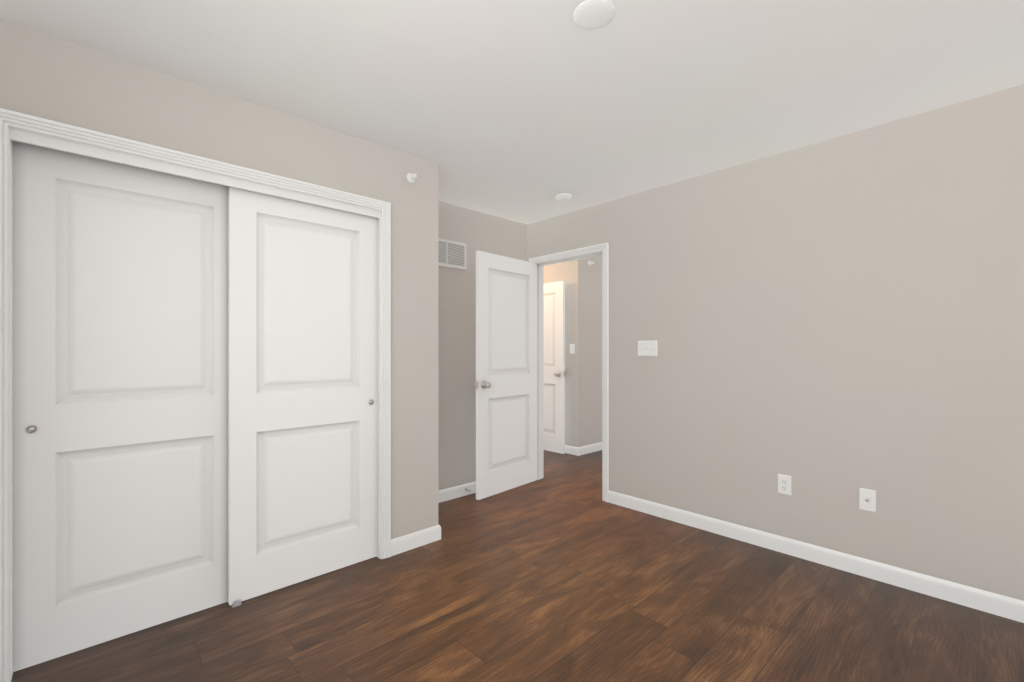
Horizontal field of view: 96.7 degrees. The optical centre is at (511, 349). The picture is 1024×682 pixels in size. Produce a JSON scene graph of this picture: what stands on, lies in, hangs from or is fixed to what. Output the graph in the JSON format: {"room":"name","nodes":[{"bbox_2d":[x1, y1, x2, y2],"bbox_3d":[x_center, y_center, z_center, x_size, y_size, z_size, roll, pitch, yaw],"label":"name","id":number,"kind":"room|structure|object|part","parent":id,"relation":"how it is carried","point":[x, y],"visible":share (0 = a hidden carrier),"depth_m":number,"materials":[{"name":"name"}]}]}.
{"room":"empty bedroom","nodes":[
{"label":"empty bedroom","id":0,"kind":"room"},
{"bbox_2d":[0,19,437,538],"bbox_3d":[-1.226,0.015,2.344,1.940,2.440,0.120,0,0,-43],"label":"wall","id":1,"kind":"structure","parent":0,"point":[45,76],"depth_m":2.38,"materials":[{"name":"paint"}]},
{"bbox_2d":[0,108,390,681],"bbox_3d":[-1.348,0.179,2.218,1.594,2.112,0.138,0,0,-43],"label":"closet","id":2,"kind":"structure","parent":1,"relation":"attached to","point":[36,139],"depth_m":2.06,"materials":[{"name":"white wood"}]},
{"bbox_3d":[-1.856,0.308,1.758,0.027,0.027,0.005,0,0,-43],"label":"handle","id":3,"kind":"part","parent":2,"relation":"part of","materials":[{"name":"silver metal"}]},
{"bbox_3d":[-0.825,0.308,2.668,0.027,0.027,0.005,0,0,-43],"label":"handle","id":4,"kind":"part","parent":2,"relation":"part of","materials":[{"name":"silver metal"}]},
{"bbox_2d":[406,173,417,182],"bbox_3d":[-0.610,-1.065,2.805,0.062,0.062,0.054,0,0,-43],"label":"sprinkler","id":5,"kind":"object","parent":1,"relation":"attached to","point":[410,177],"visible":1,"depth_m":2.80,"materials":[{"name":"white plastic"}]},
{"bbox_2d":[391,524,438,555],"bbox_3d":[-0.609,1.188,2.835,0.328,0.095,0.013,0,0,-43],"label":"baseboard","id":6,"kind":"structure","parent":1,"relation":"attached to","point":[413,540],"depth_m":2.83,"materials":[{"name":"white wood"}]},
{"bbox_2d":[438,201,526,490],"bbox_3d":[-1.165,0.015,3.226,3.480,2.440,0.120,0,0,-43],"label":"wall","id":7,"kind":"structure","parent":0,"point":[474,230],"depth_m":3.83,"materials":[{"name":"paint"}]},
{"bbox_2d":[438,238,466,269],"bbox_3d":[-0.535,-0.790,3.732,0.400,0.220,0.009,0,0,-43],"label":"air vent","id":8,"kind":"object","parent":7,"relation":"in","point":[452,254],"visible":0.67,"depth_m":3.77,"materials":[{"name":"white metal"}]},
{"bbox_2d":[438,481,475,502],"bbox_3d":[-0.364,1.188,3.878,1.420,0.095,0.030,0,0,-43],"label":"baseboard","id":9,"kind":"structure","parent":7,"relation":"attached to","point":[447,494],"depth_m":3.79,"materials":[{"name":"white wood"}]},
{"bbox_2d":[0,0,1023,223],"bbox_3d":[0.749,-1.255,3.470,6.600,0.100,4.990,0,0,-43],"label":"ceiling","id":10,"kind":"structure","parent":0,"point":[524,111],"depth_m":1.96,"materials":[{"name":"paint"}]},
{"bbox_2d":[555,193,571,201],"bbox_3d":[0.405,-1.187,3.572,0.132,0.036,0.132,0,0,-43],"label":"smoke detector","id":11,"kind":"object","parent":10,"relation":"attached to","point":[564,197],"visible":1,"depth_m":3.53,"materials":[{"name":"white plastic"}]},
{"bbox_2d":[573,0,614,28],"bbox_3d":[0.295,-1.199,1.634,0.148,0.012,0.148,0,0,-43],"label":"cover plate","id":12,"kind":"object","parent":10,"relation":"attached to","point":[592,14],"visible":1,"depth_m":1.62,"materials":[{"name":"paint"}]},
{"bbox_2d":[11,450,1023,681],"bbox_3d":[0.749,1.285,3.470,6.600,0.100,4.990,0,0,-43],"label":"floor","id":13,"kind":"structure","parent":0,"point":[561,571],"depth_m":2.08,"materials":[{"name":"brown wood"}]},
{"bbox_2d":[231,600,241,607],"bbox_3d":[-1.354,1.223,2.224,0.040,0.024,0.088,0,0,-43],"label":"floor guide","id":14,"kind":"object","parent":13,"relation":"on","point":[236,603],"visible":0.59,"depth_m":2.19,"materials":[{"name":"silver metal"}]},
{"bbox_2d":[544,259,583,446],"bbox_3d":[0.455,0.015,5.736,0.120,2.440,1.050,0,0,-43],"label":"wall","id":15,"kind":"structure","parent":0,"point":[570,274],"depth_m":5.37,"materials":[{"name":"paint"}]},
{"bbox_2d":[544,281,565,453],"bbox_3d":[0.351,0.208,5.621,0.162,2.030,0.774,0,0,-43],"label":"hall door","id":16,"kind":"structure","parent":15,"relation":"in","point":[554,367],"depth_m":5.44,"materials":[{"name":"white wood"}]},
{"bbox_3d":[0.581,0.288,5.377,0.162,0.066,0.104,0,0,-43],"label":"knob","id":17,"kind":"part","parent":16,"relation":"part of","materials":[{"name":"silver metal"}]},
{"bbox_2d":[565,445,574,454],"bbox_3d":[0.400,1.188,5.698,0.013,0.095,1.030,0,0,-43],"label":"baseboard","id":18,"kind":"structure","parent":15,"relation":"attached to","point":[568,449],"depth_m":5.39,"materials":[{"name":"white wood"}]},
{"bbox_2d":[570,344,574,353],"bbox_3d":[0.707,-0.010,5.369,0.017,0.116,0.072,0,0,-43],"label":"light switch","id":19,"kind":"object","parent":15,"relation":"attached to","point":[572,348],"visible":1,"depth_m":5.37,"materials":[{"name":"white plastic"}]},
{"bbox_2d":[584,256,601,445],"bbox_3d":[1.466,0.015,6.049,1.780,2.440,0.120,0,0,-43],"label":"wall","id":20,"kind":"structure","parent":0,"point":[592,353],"depth_m":5.52,"materials":[{"name":"paint"}]},
{"bbox_2d":[575,442,601,455],"bbox_3d":[1.464,1.188,5.955,1.913,0.095,0.013,0,0,-43],"label":"baseboard","id":21,"kind":"structure","parent":20,"relation":"attached to","point":[590,448],"depth_m":5.43,"materials":[{"name":"white wood"}]},
{"bbox_2d":[527,84,1023,600],"bbox_3d":[0.965,0.015,3.591,0.120,2.440,4.870,0,0,-43],"label":"wall","id":22,"kind":"structure","parent":0,"point":[831,326],"depth_m":2.56,"materials":[{"name":"paint"}]},
{"bbox_2d":[474,251,536,499],"bbox_3d":[-0.029,0.208,3.998,0.162,2.030,0.784,0,0,42],"label":"entry door","id":23,"kind":"structure","parent":22,"relation":"in","point":[505,384],"depth_m":3.95,"materials":[{"name":"white wood"}]},
{"bbox_3d":[-0.255,0.288,3.744,0.162,0.066,0.104,0,0,42],"label":"knob","id":24,"kind":"part","parent":23,"relation":"part of","materials":[{"name":"silver metal"}]},
{"bbox_2d":[529,243,608,501],"bbox_3d":[0.522,0.184,4.061,0.155,2.102,0.894,0,0,-43],"label":"door frame","id":25,"kind":"structure","parent":22,"relation":"attached to","point":[604,248],"depth_m":3.89,"materials":[{"name":"white wood"}]},
{"bbox_2d":[638,341,656,355],"bbox_3d":[1.017,-0.010,3.435,0.018,0.116,0.163,0,0,-43],"label":"switch plate","id":26,"kind":"object","parent":22,"relation":"attached to","point":[647,348],"visible":1,"depth_m":3.43,"materials":[{"name":"white plastic"}]},
{"bbox_2d":[778,474,790,494],"bbox_3d":[1.655,0.820,2.765,0.008,0.116,0.072,0,0,-43],"label":"electrical outlet plate","id":27,"kind":"object","parent":22,"relation":"attached to","point":[784,484],"visible":1,"depth_m":2.76,"materials":[{"name":"white plastic"}]},
{"bbox_2d":[608,490,1023,622],"bbox_3d":[1.632,1.188,2.785,0.013,0.095,2.483,0,0,-43],"label":"baseboard","id":28,"kind":"structure","parent":22,"relation":"attached to","point":[987,602],"depth_m":2.54,"materials":[{"name":"white wood"}]},
{"bbox_2d":[859,488,875,511],"bbox_3d":[1.928,0.817,2.470,0.016,0.116,0.072,0,0,-43],"label":"outlet plate","id":29,"kind":"object","parent":22,"relation":"attached to","point":[867,499],"visible":1,"depth_m":2.47,"materials":[{"name":"white plastic"}]}
]}

